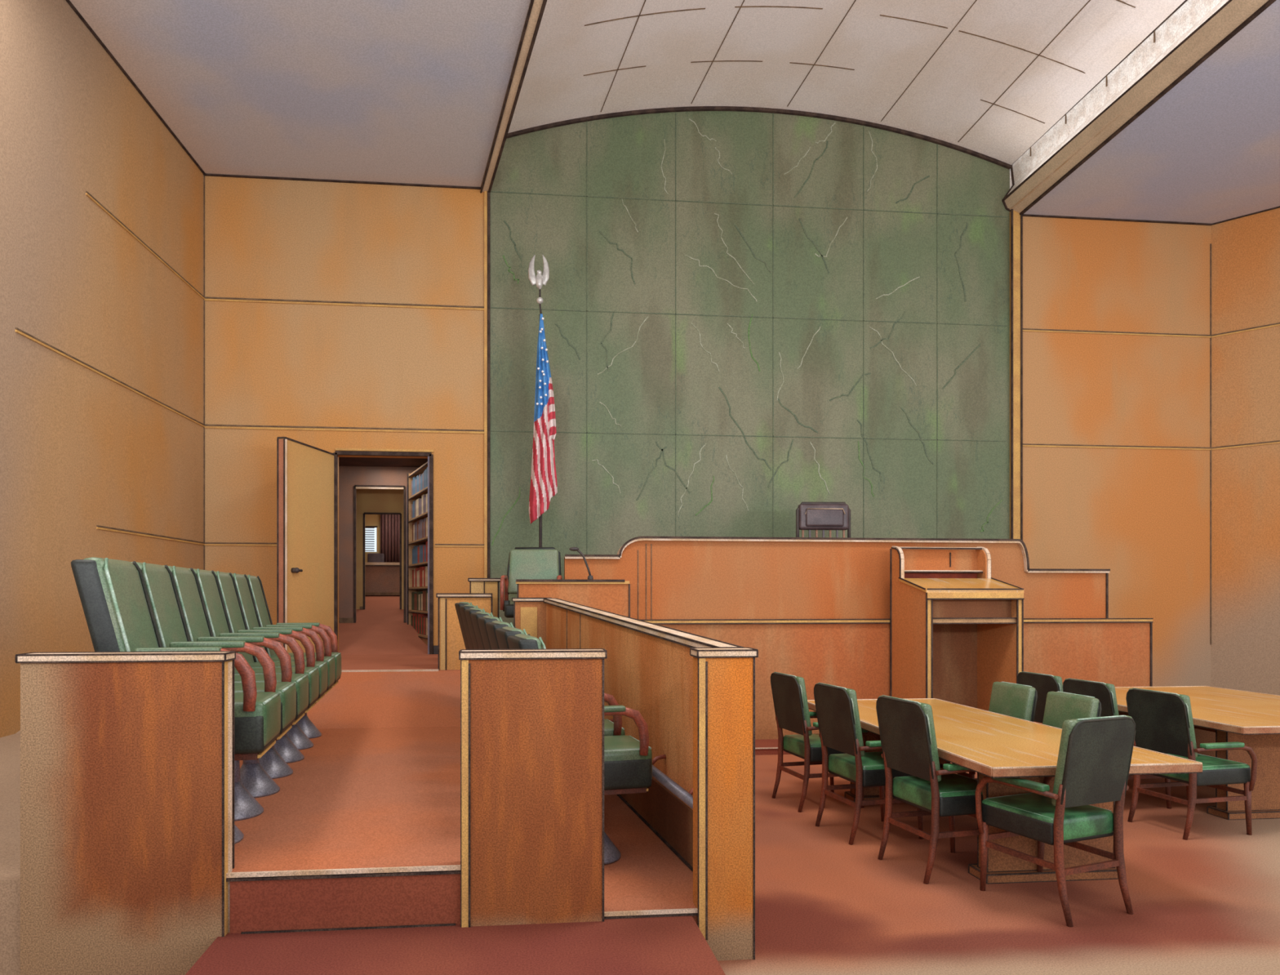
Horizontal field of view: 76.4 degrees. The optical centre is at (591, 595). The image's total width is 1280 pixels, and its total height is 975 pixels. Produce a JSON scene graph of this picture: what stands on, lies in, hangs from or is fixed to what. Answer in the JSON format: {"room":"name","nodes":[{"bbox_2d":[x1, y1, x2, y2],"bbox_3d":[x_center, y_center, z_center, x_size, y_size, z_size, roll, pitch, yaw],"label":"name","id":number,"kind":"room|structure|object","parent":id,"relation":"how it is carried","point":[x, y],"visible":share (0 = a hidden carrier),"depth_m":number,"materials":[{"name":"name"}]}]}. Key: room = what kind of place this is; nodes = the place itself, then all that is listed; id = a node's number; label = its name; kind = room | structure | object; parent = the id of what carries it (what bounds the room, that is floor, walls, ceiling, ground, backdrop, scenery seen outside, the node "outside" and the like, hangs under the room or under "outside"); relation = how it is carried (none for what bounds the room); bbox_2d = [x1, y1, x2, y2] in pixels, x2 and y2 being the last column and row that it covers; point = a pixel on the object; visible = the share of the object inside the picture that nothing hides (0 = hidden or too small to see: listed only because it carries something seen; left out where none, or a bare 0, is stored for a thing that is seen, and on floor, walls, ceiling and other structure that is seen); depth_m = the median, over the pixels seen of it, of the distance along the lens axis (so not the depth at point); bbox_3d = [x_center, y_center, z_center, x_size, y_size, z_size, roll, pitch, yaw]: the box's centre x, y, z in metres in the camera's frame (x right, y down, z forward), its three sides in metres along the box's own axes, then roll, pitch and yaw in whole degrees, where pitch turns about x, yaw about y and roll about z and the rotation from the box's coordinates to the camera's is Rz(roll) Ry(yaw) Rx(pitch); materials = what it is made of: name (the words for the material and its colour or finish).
{"room":"courtroom","nodes":[
{"label":"courtroom","id":0,"kind":"room"},
{"bbox_2d":[0,0,205,737],"bbox_3d":[-4.930,-2.035,4.783,0.233,7.570,12.514,0,0,-4],"label":"wall","id":1,"kind":"structure","parent":0,"point":[101,202],"depth_m":8.04,"materials":[{"name":"wood"}]},
{"bbox_2d":[16,653,460,733],"bbox_3d":[-3.120,1.224,9.235,4.172,0.850,4.000,0,0,-6],"label":"floor","id":2,"kind":"structure","parent":0,"point":[393,699],"depth_m":8.12,"materials":[{"name":"orange carpet"}]},
{"bbox_2d":[435,592,493,669],"bbox_3d":[-1.400,0.694,8.960,0.610,1.449,0.122,0,0,-6],"label":"wall","id":3,"kind":"structure","parent":2,"relation":"on","point":[451,640],"depth_m":8.91,"materials":[{"name":"wood"}]},
{"bbox_2d":[467,577,500,617],"bbox_3d":[-1.212,0.303,9.668,0.496,1.028,0.333,0,0,-6],"label":"wall","id":4,"kind":"structure","parent":2,"relation":"on","point":[476,584],"depth_m":9.52,"materials":[{"name":"wood"}]},
{"bbox_2d":[69,0,530,186],"bbox_3d":[-2.057,-5.770,5.071,6.420,0.100,12.500,0,0,-6],"label":"ceiling","id":5,"kind":"structure","parent":0,"point":[405,91],"depth_m":8.97,"materials":[{"name":"paint"}]},
{"bbox_2d":[0,726,697,974],"bbox_3d":[-2.311,1.419,6.110,5.414,0.460,5.525,0,0,-6],"label":"floor","id":6,"kind":"structure","parent":0,"point":[364,829],"depth_m":4.01,"materials":[{"name":"orange carpet"}]},
{"bbox_2d":[71,556,280,844],"bbox_3d":[-1.971,0.508,3.915,0.828,1.370,0.494,0,0,-11],"label":"chair","id":7,"kind":"object","parent":6,"relation":"on","point":[111,593],"visible":0.39,"depth_m":3.77,"materials":[{"name":"green leather"}]},
{"bbox_2d":[130,561,296,821],"bbox_3d":[-2.071,0.508,4.408,0.828,1.370,0.494,0,0,-11],"label":"chair","id":8,"kind":"object","parent":6,"relation":"on","point":[157,579],"visible":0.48,"depth_m":4.34,"materials":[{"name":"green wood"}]},
{"bbox_2d":[162,564,308,797],"bbox_3d":[-2.170,0.508,4.900,0.828,1.370,0.494,0,0,-11],"label":"chair","id":9,"kind":"object","parent":6,"relation":"on","point":[254,777],"visible":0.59,"depth_m":4.83,"materials":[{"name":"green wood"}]},
{"bbox_2d":[188,568,319,778],"bbox_3d":[-2.270,0.508,5.393,0.828,1.370,0.494,0,0,-11],"label":"chair","id":10,"kind":"object","parent":6,"relation":"on","point":[272,762],"visible":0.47,"depth_m":5.33,"materials":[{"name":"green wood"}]},
{"bbox_2d":[209,570,327,763],"bbox_3d":[-2.369,0.508,5.885,0.828,1.370,0.494,0,0,-11],"label":"chair","id":11,"kind":"object","parent":6,"relation":"on","point":[284,746],"visible":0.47,"depth_m":5.82,"materials":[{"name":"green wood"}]},
{"bbox_2d":[226,572,334,750],"bbox_3d":[-2.469,0.508,6.378,0.828,1.370,0.494,0,0,-11],"label":"chair","id":12,"kind":"object","parent":6,"relation":"on","point":[295,734],"visible":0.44,"depth_m":6.31,"materials":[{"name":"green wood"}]},
{"bbox_2d":[241,573,341,738],"bbox_3d":[-2.572,0.508,6.888,0.828,1.370,0.530,0,0,-11],"label":"chair","id":13,"kind":"object","parent":6,"relation":"on","point":[326,633],"visible":0.41,"depth_m":6.84,"materials":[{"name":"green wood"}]},
{"bbox_2d":[454,601,472,648],"bbox_3d":[-0.921,0.651,7.706,0.712,1.192,0.474,0,0,-14],"label":"chair","id":14,"kind":"object","parent":6,"relation":"on","point":[457,605],"visible":0.1,"depth_m":7.58,"materials":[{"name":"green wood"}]},
{"bbox_2d":[459,604,478,648],"bbox_3d":[-0.799,0.673,7.226,0.712,1.192,0.474,0,0,-14],"label":"chair","id":15,"kind":"object","parent":6,"relation":"on","point":[462,608],"visible":0.15,"depth_m":7.09,"materials":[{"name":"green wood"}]},
{"bbox_2d":[464,607,484,648],"bbox_3d":[-0.677,0.695,6.746,0.712,1.192,0.474,0,0,-14],"label":"chair","id":16,"kind":"object","parent":6,"relation":"on","point":[468,611],"visible":0.09,"depth_m":6.61,"materials":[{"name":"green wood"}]},
{"bbox_2d":[470,611,493,648],"bbox_3d":[-0.555,0.716,6.266,0.712,1.192,0.474,0,0,-14],"label":"chair","id":17,"kind":"object","parent":6,"relation":"on","point":[474,615],"visible":0.16,"depth_m":6.12,"materials":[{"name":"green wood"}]},
{"bbox_2d":[477,615,502,648],"bbox_3d":[-0.433,0.738,5.785,0.712,1.192,0.474,0,0,-14],"label":"chair","id":18,"kind":"object","parent":6,"relation":"on","point":[482,620],"visible":0.13,"depth_m":5.63,"materials":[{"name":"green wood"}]},
{"bbox_2d":[485,620,513,648],"bbox_3d":[-0.311,0.759,5.305,0.712,1.192,0.474,0,0,-14],"label":"chair","id":19,"kind":"object","parent":6,"relation":"on","point":[491,627],"visible":0.11,"depth_m":5.14,"materials":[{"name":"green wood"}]},
{"bbox_2d":[495,626,625,735],"bbox_3d":[-0.190,0.781,4.825,0.712,1.192,0.474,0,0,-14],"label":"chair","id":20,"kind":"object","parent":6,"relation":"on","point":[611,728],"visible":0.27,"depth_m":4.68,"materials":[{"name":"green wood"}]},
{"bbox_2d":[506,633,652,863],"bbox_3d":[-0.068,0.802,4.345,0.712,1.192,0.474,0,0,-14],"label":"chair","id":21,"kind":"object","parent":6,"relation":"on","point":[628,760],"visible":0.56,"depth_m":4.20,"materials":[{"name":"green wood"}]},
{"bbox_2d":[364,514,380,562],"bbox_3d":[-3.468,-0.850,16.085,3.100,3.000,0.100,0,0,-6],"label":"wall","id":22,"kind":"structure","parent":0,"point":[370,519],"depth_m":15.95,"materials":[{"name":"paint"}]},
{"bbox_2d":[364,525,378,551],"bbox_3d":[-4.326,-1.118,15.911,0.293,0.505,0.055,0,0,-6],"label":"window","id":23,"kind":"structure","parent":22,"relation":"in","point":[371,532],"depth_m":15.91,"materials":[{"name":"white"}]},
{"bbox_2d":[364,527,374,551],"bbox_3d":[-4.362,-1.111,15.895,0.218,0.461,0.020,0,0,-6],"label":"blind","id":24,"kind":"object","parent":23,"relation":"attached to","point":[369,531],"depth_m":15.91,"materials":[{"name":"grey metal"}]},
{"bbox_2d":[380,514,399,562],"bbox_3d":[-3.911,-1.230,15.890,0.441,1.161,0.082,0,0,-6],"label":"curtain","id":25,"kind":"object","parent":22,"relation":"hanging from","point":[389,523],"visible":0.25,"depth_m":15.88,"materials":[{"name":"fabric"}]},
{"bbox_2d":[338,466,419,622],"bbox_3d":[-3.179,-0.700,13.197,3.100,3.100,0.145,0,0,-6],"label":"wall","id":26,"kind":"structure","parent":0,"point":[351,478],"depth_m":13.08,"materials":[{"name":"paint"}]},
{"bbox_2d":[356,488,404,608],"bbox_3d":[-3.277,-0.700,14.182,3.100,2.700,0.125,0,0,-6],"label":"wall","id":27,"kind":"structure","parent":0,"point":[369,501],"depth_m":14.09,"materials":[{"name":"paint"}]},
{"bbox_2d":[337,595,427,654],"bbox_3d":[-3.229,0.490,13.697,3.100,1.320,4.900,0,0,-6],"label":"floor","id":28,"kind":"structure","parent":0,"point":[380,628],"depth_m":12.49,"materials":[{"name":"carpet"}]},
{"bbox_2d":[367,552,384,562],"bbox_3d":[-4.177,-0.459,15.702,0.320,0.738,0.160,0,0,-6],"label":"office chair","id":29,"kind":"object","parent":28,"relation":"on","point":[371,557],"visible":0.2,"depth_m":15.70,"materials":[{"name":"leather"}]},
{"bbox_2d":[364,562,399,595],"bbox_3d":[-3.753,-0.320,15.423,1.800,0.619,0.460,0,0,-6],"label":"desk","id":30,"kind":"object","parent":28,"relation":"on","point":[380,578],"visible":0.29,"depth_m":15.22,"materials":[{"name":"wood"}]},
{"bbox_2d":[407,461,427,644],"bbox_3d":[-2.500,-0.630,12.380,0.320,2.680,1.626,0,0,-23],"label":"bookcase","id":31,"kind":"object","parent":28,"relation":"on","point":[411,499],"visible":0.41,"depth_m":13.03,"materials":[{"name":"brown wood"}]},
{"bbox_2d":[411,591,417,609],"bbox_3d":[-2.775,0.079,12.971,0.184,0.282,0.089,0,0,-23],"label":"book","id":32,"kind":"object","parent":31,"relation":"on","point":[411,592],"visible":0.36,"depth_m":12.91,"materials":[{"name":"paper"}]},
{"bbox_2d":[412,476,416,494],"bbox_3d":[-2.738,-1.732,12.887,0.184,0.303,0.108,0,0,-23],"label":"book","id":33,"kind":"object","parent":31,"relation":"on","point":[413,477],"visible":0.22,"depth_m":12.83,"materials":[{"name":"paper"}]},
{"bbox_2d":[413,546,416,564],"bbox_3d":[-2.714,-0.645,12.831,0.184,0.288,0.096,0,0,-23],"label":"book","id":34,"kind":"object","parent":31,"relation":"on","point":[413,546],"visible":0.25,"depth_m":12.77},
{"bbox_2d":[413,567,417,586],"bbox_3d":[-2.700,-0.291,12.798,0.184,0.301,0.088,0,0,-23],"label":"book","id":35,"kind":"object","parent":31,"relation":"on","point":[416,567],"visible":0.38,"depth_m":12.74,"materials":[{"name":"paper"}]},
{"bbox_2d":[415,521,417,539],"bbox_3d":[-2.640,-1.010,12.658,0.184,0.299,0.087,0,0,-23],"label":"book","id":36,"kind":"object","parent":31,"relation":"on","point":[415,522],"visible":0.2,"depth_m":12.62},
{"bbox_2d":[415,613,417,631],"bbox_3d":[-2.648,0.426,12.678,0.184,0.306,0.120,0,0,-23],"label":"book","id":37,"kind":"object","parent":31,"relation":"on","point":[415,613],"visible":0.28,"depth_m":12.65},
{"bbox_2d":[416,545,418,563],"bbox_3d":[-2.626,-0.641,12.627,0.184,0.280,0.106,0,0,-23],"label":"book","id":38,"kind":"object","parent":31,"relation":"on","point":[416,545],"visible":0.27,"depth_m":12.55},
{"bbox_2d":[416,475,418,493],"bbox_3d":[-2.618,-1.723,12.607,0.184,0.286,0.082,0,0,-23],"label":"book","id":39,"kind":"object","parent":31,"relation":"on","point":[417,475],"visible":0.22,"depth_m":12.54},
{"bbox_2d":[417,497,421,515],"bbox_3d":[-2.598,-1.362,12.562,0.184,0.283,0.103,0,0,-23],"label":"book","id":40,"kind":"object","parent":31,"relation":"on","point":[418,498],"visible":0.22,"depth_m":12.50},
{"bbox_2d":[417,591,422,609],"bbox_3d":[-2.601,0.075,12.568,0.184,0.288,0.118,0,0,-23],"label":"book","id":41,"kind":"object","parent":31,"relation":"on","point":[419,592],"visible":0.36,"depth_m":12.49,"materials":[{"name":"paper"}]},
{"bbox_2d":[418,473,421,491],"bbox_3d":[-2.542,-1.720,12.431,0.184,0.279,0.088,0,0,-23],"label":"book","id":42,"kind":"object","parent":31,"relation":"on","point":[420,475],"visible":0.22,"depth_m":12.36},
{"bbox_2d":[419,566,421,586],"bbox_3d":[-2.526,-0.294,12.394,0.184,0.307,0.104,0,0,-23],"label":"book","id":43,"kind":"object","parent":31,"relation":"on","point":[420,566],"visible":0.25,"depth_m":12.34,"materials":[{"name":"paper"}]},
{"bbox_2d":[418,519,423,538],"bbox_3d":[-2.532,-1.013,12.408,0.184,0.305,0.115,0,0,-23],"label":"book","id":44,"kind":"object","parent":31,"relation":"on","point":[420,520],"visible":0.22,"depth_m":12.36,"materials":[{"name":"paper"}]},
{"bbox_2d":[418,544,425,562],"bbox_3d":[-2.543,-0.641,12.433,0.184,0.281,0.072,0,0,-23],"label":"book","id":45,"kind":"object","parent":31,"relation":"on","point":[420,545],"visible":0.23,"depth_m":12.38,"materials":[{"name":"paper"}]},
{"bbox_2d":[420,520,423,537],"bbox_3d":[-2.484,-0.999,12.296,0.184,0.278,0.117,0,0,-23],"label":"book","id":46,"kind":"object","parent":31,"relation":"on","point":[422,521],"visible":0.2,"depth_m":12.25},
{"bbox_2d":[417,613,427,633],"bbox_3d":[-2.570,0.424,12.497,0.184,0.311,0.109,0,0,-23],"label":"book","id":47,"kind":"object","parent":31,"relation":"on","point":[420,615],"visible":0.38,"depth_m":12.43,"materials":[{"name":"paper"}]},
{"bbox_2d":[421,493,426,514],"bbox_3d":[-2.460,-1.373,12.240,0.184,0.305,0.111,0,0,-23],"label":"book","id":48,"kind":"object","parent":31,"relation":"on","point":[423,494],"visible":0.22,"depth_m":12.19,"materials":[{"name":"paper"}]},
{"bbox_2d":[422,590,426,610],"bbox_3d":[-2.430,0.070,12.172,0.184,0.299,0.119,0,0,-23],"label":"book","id":49,"kind":"object","parent":31,"relation":"on","point":[423,590],"visible":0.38,"depth_m":12.10,"materials":[{"name":"paper"}]},
{"bbox_2d":[422,494,426,513],"bbox_3d":[-2.417,-1.364,12.141,0.184,0.287,0.094,0,0,-23],"label":"book","id":50,"kind":"object","parent":31,"relation":"on","point":[424,495],"visible":0.2,"depth_m":12.08,"materials":[{"name":"paper"}]},
{"bbox_2d":[423,568,425,586],"bbox_3d":[-2.404,-0.274,12.111,0.184,0.268,0.105,0,0,-23],"label":"book","id":51,"kind":"object","parent":31,"relation":"on","point":[424,568],"visible":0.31,"depth_m":12.05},
{"bbox_2d":[423,470,425,488],"bbox_3d":[-2.403,-1.723,12.108,0.184,0.285,0.079,0,0,-23],"label":"book","id":52,"kind":"object","parent":31,"relation":"on","point":[424,470],"visible":0.19,"depth_m":12.04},
{"bbox_2d":[424,591,426,610],"bbox_3d":[-2.384,0.076,12.063,0.184,0.288,0.106,0,0,-23],"label":"book","id":53,"kind":"object","parent":31,"relation":"on","point":[424,591],"visible":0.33,"depth_m":12.02,"materials":[{"name":"paper"}]},
{"bbox_2d":[424,617,426,635],"bbox_3d":[-2.376,0.445,12.045,0.184,0.268,0.104,0,0,-23],"label":"book","id":54,"kind":"object","parent":31,"relation":"on","point":[424,617],"visible":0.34,"depth_m":12.01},
{"bbox_2d":[425,468,426,487],"bbox_3d":[-2.362,-1.728,12.014,0.184,0.294,0.114,0,0,-23],"label":"book","id":55,"kind":"object","parent":31,"relation":"on","point":[426,468],"visible":0.2,"depth_m":11.95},
{"bbox_2d":[425,565,427,586],"bbox_3d":[-2.362,-0.290,12.013,0.184,0.299,0.096,0,0,-23],"label":"book","id":56,"kind":"object","parent":31,"relation":"on","point":[426,566],"visible":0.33,"depth_m":11.94,"materials":[{"name":"paper"}]},
{"bbox_2d":[426,541,427,561],"bbox_3d":[-2.340,-0.651,11.963,0.184,0.302,0.108,0,0,-23],"label":"book","id":57,"kind":"object","parent":31,"relation":"on","point":[426,541],"visible":0.25,"depth_m":11.92,"materials":[{"name":"paper"}]},
{"bbox_2d":[426,516,427,536],"bbox_3d":[-2.332,-1.010,11.944,0.184,0.299,0.120,0,0,-23],"label":"book","id":58,"kind":"object","parent":31,"relation":"on","point":[427,517],"visible":0.14,"depth_m":11.87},
{"bbox_2d":[426,617,427,635],"bbox_3d":[-2.329,0.448,11.938,0.184,0.263,0.117,0,0,-23],"label":"book","id":59,"kind":"object","parent":31,"relation":"on","point":[426,617],"visible":0.22,"depth_m":11.91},
{"bbox_2d":[426,493,427,511],"bbox_3d":[-2.337,-1.363,11.956,0.184,0.285,0.106,0,0,-23],"label":"book","id":60,"kind":"object","parent":31,"relation":"on","point":[427,493],"visible":0.17,"depth_m":11.90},
{"bbox_2d":[338,457,427,466],"bbox_3d":[-3.090,-2.140,12.304,3.100,0.100,1.700,0,0,-6],"label":"ceiling","id":61,"kind":"structure","parent":0,"point":[343,461],"depth_m":12.65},
{"bbox_2d":[185,915,725,974],"bbox_3d":[-0.516,1.546,3.053,2.060,0.206,1.078,0,0,-6],"label":"step","id":62,"kind":"structure","parent":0,"point":[668,944],"depth_m":3.31,"materials":[{"name":"red carpet"}]},
{"bbox_2d":[203,106,1212,686],"bbox_3d":[2.034,-2.663,11.839,15.082,8.825,0.245,0,0,-6],"label":"wall","id":63,"kind":"structure","parent":0,"point":[751,315],"depth_m":11.75,"materials":[{"name":"green stone"}]},
{"bbox_2d":[276,436,335,652],"bbox_3d":[-3.653,-0.573,10.559,0.198,2.757,1.260,0,0,11],"label":"door","id":64,"kind":"structure","parent":63,"relation":"in","point":[306,473],"depth_m":10.39,"materials":[{"name":"beige wood"}]},
{"bbox_2d":[333,448,433,653],"bbox_3d":[-2.877,-0.613,11.249,1.356,2.845,0.050,0,0,-6],"label":"trim","id":65,"kind":"structure","parent":63,"relation":"attached to","point":[348,451],"depth_m":11.29,"materials":[{"name":"wood"}]},
{"bbox_2d":[433,644,438,653],"bbox_3d":[-2.061,0.750,11.336,0.286,0.120,0.029,0,0,-6],"label":"baseboard","id":66,"kind":"structure","parent":63,"relation":"attached to","point":[435,646],"depth_m":11.31,"materials":[{"name":"black wood"}]},
{"bbox_2d":[480,0,546,193],"bbox_3d":[0.155,-6.050,5.290,0.154,0.800,12.691,0,0,-15],"label":"trim","id":67,"kind":"structure","parent":63,"relation":"attached to","point":[536,7],"depth_m":9.03,"materials":[{"name":"paint"}]},
{"bbox_2d":[1009,168,1022,540],"bbox_3d":[6.418,-3.050,12.266,0.800,7.400,0.268,0,0,-6],"label":"trim","id":68,"kind":"structure","parent":63,"relation":"attached to","point":[1015,219],"depth_m":12.14,"materials":[{"name":"wood"}]},
{"bbox_2d":[1001,0,1276,214],"bbox_3d":[6.551,-6.088,5.932,0.292,0.784,12.536,0,0,-2],"label":"ceiling beam","id":69,"kind":"structure","parent":63,"relation":"attached to","point":[1196,29],"depth_m":9.65,"materials":[{"name":"paint"}]},
{"bbox_2d":[507,0,1185,164],"bbox_3d":[3.088,-6.755,5.585,7.657,0.630,12.500,0,0,-6],"label":"ceiling","id":70,"kind":"structure","parent":0,"point":[988,77],"depth_m":10.35,"materials":[{"name":"tile"}]},
{"bbox_2d":[717,754,1279,974],"bbox_3d":[5.448,1.700,5.821,23.000,0.100,12.500,0,0,-6],"label":"floor","id":71,"kind":"structure","parent":0,"point":[1207,902],"depth_m":4.38,"materials":[{"name":"orange carpet"}]},
{"bbox_2d":[15,647,758,974],"bbox_3d":[-0.824,0.946,3.595,3.159,1.408,0.149,0,0,-6],"label":"wall","id":72,"kind":"structure","parent":71,"relation":"on","point":[127,757],"depth_m":3.46,"materials":[{"name":"brown wood"}]},
{"bbox_2d":[511,597,546,647],"bbox_3d":[-0.595,0.836,8.078,0.394,1.641,0.095,0,0,-6],"label":"wall","id":73,"kind":"structure","parent":71,"relation":"on","point":[529,613],"depth_m":8.04,"materials":[{"name":"wood"}]},
{"bbox_2d":[515,578,630,617],"bbox_3d":[-0.196,0.740,8.376,1.166,1.819,0.272,0,0,-6],"label":"box","id":74,"kind":"object","parent":71,"relation":"on","point":[613,596],"visible":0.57,"depth_m":8.28,"materials":[{"name":"wood"}]},
{"bbox_2d":[568,546,593,578],"bbox_3d":[-0.107,-0.330,8.391,0.250,0.351,0.058,0,0,-6],"label":"microphone","id":75,"kind":"object","parent":74,"relation":"on","point":[573,548],"visible":0.92,"depth_m":8.38,"materials":[{"name":"black metal"}]},
{"bbox_2d":[543,597,743,871],"bbox_3d":[0.074,0.835,5.924,0.223,1.630,4.386,0,0,-14],"label":"wall","id":76,"kind":"structure","parent":71,"relation":"on","point":[648,666],"depth_m":4.76,"materials":[{"name":"brown wood"}]},
{"bbox_2d":[755,738,791,754],"bbox_3d":[1.964,1.611,8.703,2.740,0.075,0.510,0,0,-6],"label":"trim","id":77,"kind":"structure","parent":71,"relation":"on","point":[762,746],"depth_m":8.47,"materials":[{"name":"wood"}]},
{"bbox_2d":[770,671,866,812],"bbox_3d":[1.790,1.134,6.484,0.583,1.039,0.576,0,0,-14],"label":"chair","id":78,"kind":"object","parent":71,"relation":"on","point":[793,713],"visible":0.74,"depth_m":6.36,"materials":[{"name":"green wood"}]},
{"bbox_2d":[564,536,1110,619],"bbox_3d":[2.886,0.492,9.680,6.465,2.316,0.811,0,0,-6],"label":"bench","id":79,"kind":"object","parent":71,"relation":"on","point":[669,577],"visible":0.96,"depth_m":9.27,"materials":[{"name":"wood"}]},
{"bbox_2d":[813,682,923,844],"bbox_3d":[1.921,1.134,5.673,0.583,1.039,0.576,0,0,-14],"label":"chair","id":80,"kind":"object","parent":71,"relation":"on","point":[840,729],"visible":0.77,"depth_m":5.55,"materials":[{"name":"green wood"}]},
{"bbox_2d":[641,617,1153,739],"bbox_3d":[3.297,0.952,9.205,6.397,1.396,0.297,0,0,-6],"label":"wall","id":81,"kind":"structure","parent":71,"relation":"on","point":[854,654],"depth_m":9.07,"materials":[{"name":"wood"}]},
{"bbox_2d":[641,617,1153,624],"bbox_3d":[3.292,0.281,9.205,6.387,0.053,0.297,0,0,-6],"label":"countertop","id":82,"kind":"structure","parent":81,"relation":"on","point":[668,621],"depth_m":9.00,"materials":[{"name":"wood"}]},
{"bbox_2d":[875,694,982,884],"bbox_3d":[2.114,1.134,4.942,0.583,1.039,0.576,0,0,-15],"label":"chair","id":83,"kind":"object","parent":71,"relation":"on","point":[907,731],"visible":0.79,"depth_m":4.82,"materials":[{"name":"green leather"}]},
{"bbox_2d":[889,546,1024,711],"bbox_3d":[3.892,0.547,8.695,1.068,2.206,0.808,0,0,-6],"label":"lectern","id":84,"kind":"object","parent":71,"relation":"on","point":[957,628],"visible":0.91,"depth_m":8.80,"materials":[{"name":"brown wood"}]},
{"bbox_2d":[895,546,982,549],"bbox_3d":[3.858,-0.529,9.034,1.036,0.024,0.109,0,0,-6],"label":"shelf","id":85,"kind":"object","parent":84,"relation":"attached to","point":[903,548],"depth_m":8.98,"materials":[{"name":"wood"}]},
{"bbox_2d":[904,569,982,572],"bbox_3d":[3.861,-0.271,8.998,0.936,0.027,0.122,0,0,-6],"label":"shelf","id":86,"kind":"object","parent":84,"relation":"attached to","point":[905,571],"depth_m":8.95,"materials":[{"name":"wood"}]},
{"bbox_2d":[933,617,1016,623],"bbox_3d":[3.892,0.254,8.695,0.936,0.064,0.711,0,0,-6],"label":"shelf","id":87,"kind":"object","parent":84,"relation":"attached to","point":[935,620],"depth_m":8.35,"materials":[{"name":"brown wood"}]},
{"bbox_2d":[940,681,1037,779],"bbox_3d":[3.118,1.175,6.430,0.583,0.956,0.576,0,0,-9],"label":"chair","id":88,"kind":"object","parent":71,"relation":"on","point":[1010,699],"visible":0.25,"depth_m":6.38,"materials":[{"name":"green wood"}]},
{"bbox_2d":[807,697,1202,883],"bbox_3d":[2.552,1.275,5.682,1.202,0.758,2.772,0,0,-6],"label":"table","id":89,"kind":"object","parent":71,"relation":"on","point":[986,743],"visible":0.44,"depth_m":4.75,"materials":[{"name":"brown wood"}]},
{"bbox_2d":[1017,671,1062,722],"bbox_3d":[4.114,1.160,7.069,0.583,0.987,0.576,0,0,-12],"label":"chair","id":90,"kind":"object","parent":71,"relation":"on","point":[1043,683],"visible":0.12,"depth_m":6.99,"materials":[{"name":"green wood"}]},
{"bbox_2d":[974,715,1135,926],"bbox_3d":[2.501,1.134,4.380,0.576,1.039,0.583,0,0,-22],"label":"chair","id":91,"kind":"object","parent":71,"relation":"on","point":[1095,754],"visible":0.95,"depth_m":4.20,"materials":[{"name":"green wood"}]},
{"bbox_2d":[1042,690,1102,728],"bbox_3d":[3.185,1.175,5.753,0.583,0.956,0.576,0,0,-9],"label":"chair","id":92,"kind":"object","parent":71,"relation":"on","point":[1060,706],"visible":0.15,"depth_m":5.78,"materials":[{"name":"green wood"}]},
{"bbox_2d":[1062,677,1171,808],"bbox_3d":[4.174,1.160,6.472,0.583,0.987,0.576,0,0,-12],"label":"chair","id":93,"kind":"object","parent":71,"relation":"on","point":[1104,692],"visible":0.12,"depth_m":6.29,"materials":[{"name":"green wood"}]},
{"bbox_2d":[1125,687,1257,839],"bbox_3d":[4.234,1.160,5.775,0.583,0.987,0.576,0,0,-12],"label":"chair","id":94,"kind":"object","parent":71,"relation":"on","point":[1163,720],"visible":0.83,"depth_m":5.61,"materials":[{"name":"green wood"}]},
{"bbox_2d":[1115,685,1279,819],"bbox_3d":[5.296,1.275,6.836,1.912,0.758,2.362,0,0,-6],"label":"table","id":95,"kind":"object","parent":71,"relation":"on","point":[1220,714],"visible":0.41,"depth_m":6.07,"materials":[{"name":"brown wood"}]},
{"bbox_2d":[1024,0,1279,223],"bbox_3d":[11.501,-5.770,6.426,10.833,0.100,12.500,0,0,-6],"label":"ceiling","id":96,"kind":"structure","parent":0,"point":[1207,150],"depth_m":10.51,"materials":[{"name":"paint"}]},
{"bbox_2d":[1209,205,1279,694],"bbox_3d":[12.607,-2.085,9.608,8.455,7.470,0.235,0,0,45],"label":"wall","id":97,"kind":"structure","parent":0,"point":[1245,250],"depth_m":12.21,"materials":[{"name":"wood"}]},
{"bbox_3d":[-0.172,1.149,10.008,1.850,0.999,3.050,0,0,-6],"label":"floor","id":98,"kind":"structure","parent":0,"visible":0},
{"bbox_2d":[499,546,562,617],"bbox_3d":[-0.647,0.051,8.831,0.676,1.198,0.605,0,0,1],"label":"chair","id":99,"kind":"object","parent":98,"relation":"on","point":[524,562],"visible":0.43,"depth_m":9.01,"materials":[{"name":"green leather"}]},
{"bbox_2d":[528,254,557,546],"bbox_3d":[-0.672,-1.940,10.844,0.423,5.181,0.405,0,0,-6],"label":"flag","id":100,"kind":"object","parent":98,"relation":"on","point":[544,486],"visible":0.98,"depth_m":10.73,"materials":[{"name":"multicoloured fabric"}]},
{"bbox_3d":[3.327,0.925,10.694,5.250,1.449,2.380,0,0,-6],"label":"floor","id":101,"kind":"structure","parent":0,"visible":0},
{"bbox_2d":[795,502,850,537],"bbox_3d":[3.031,-0.513,10.348,0.724,1.425,0.590,0,0,-2],"label":"chair","id":102,"kind":"object","parent":101,"relation":"on","point":[816,516],"visible":0.58,"depth_m":10.53,"materials":[{"name":"leather"}]},
{"bbox_2d":[804,507,845,526],"bbox_3d":[3.024,-1.018,10.528,0.530,0.240,0.051,0,0,-2],"label":"cushion","id":103,"kind":"object","parent":102,"relation":"on","point":[814,517],"depth_m":10.51,"materials":[{"name":"leather"}]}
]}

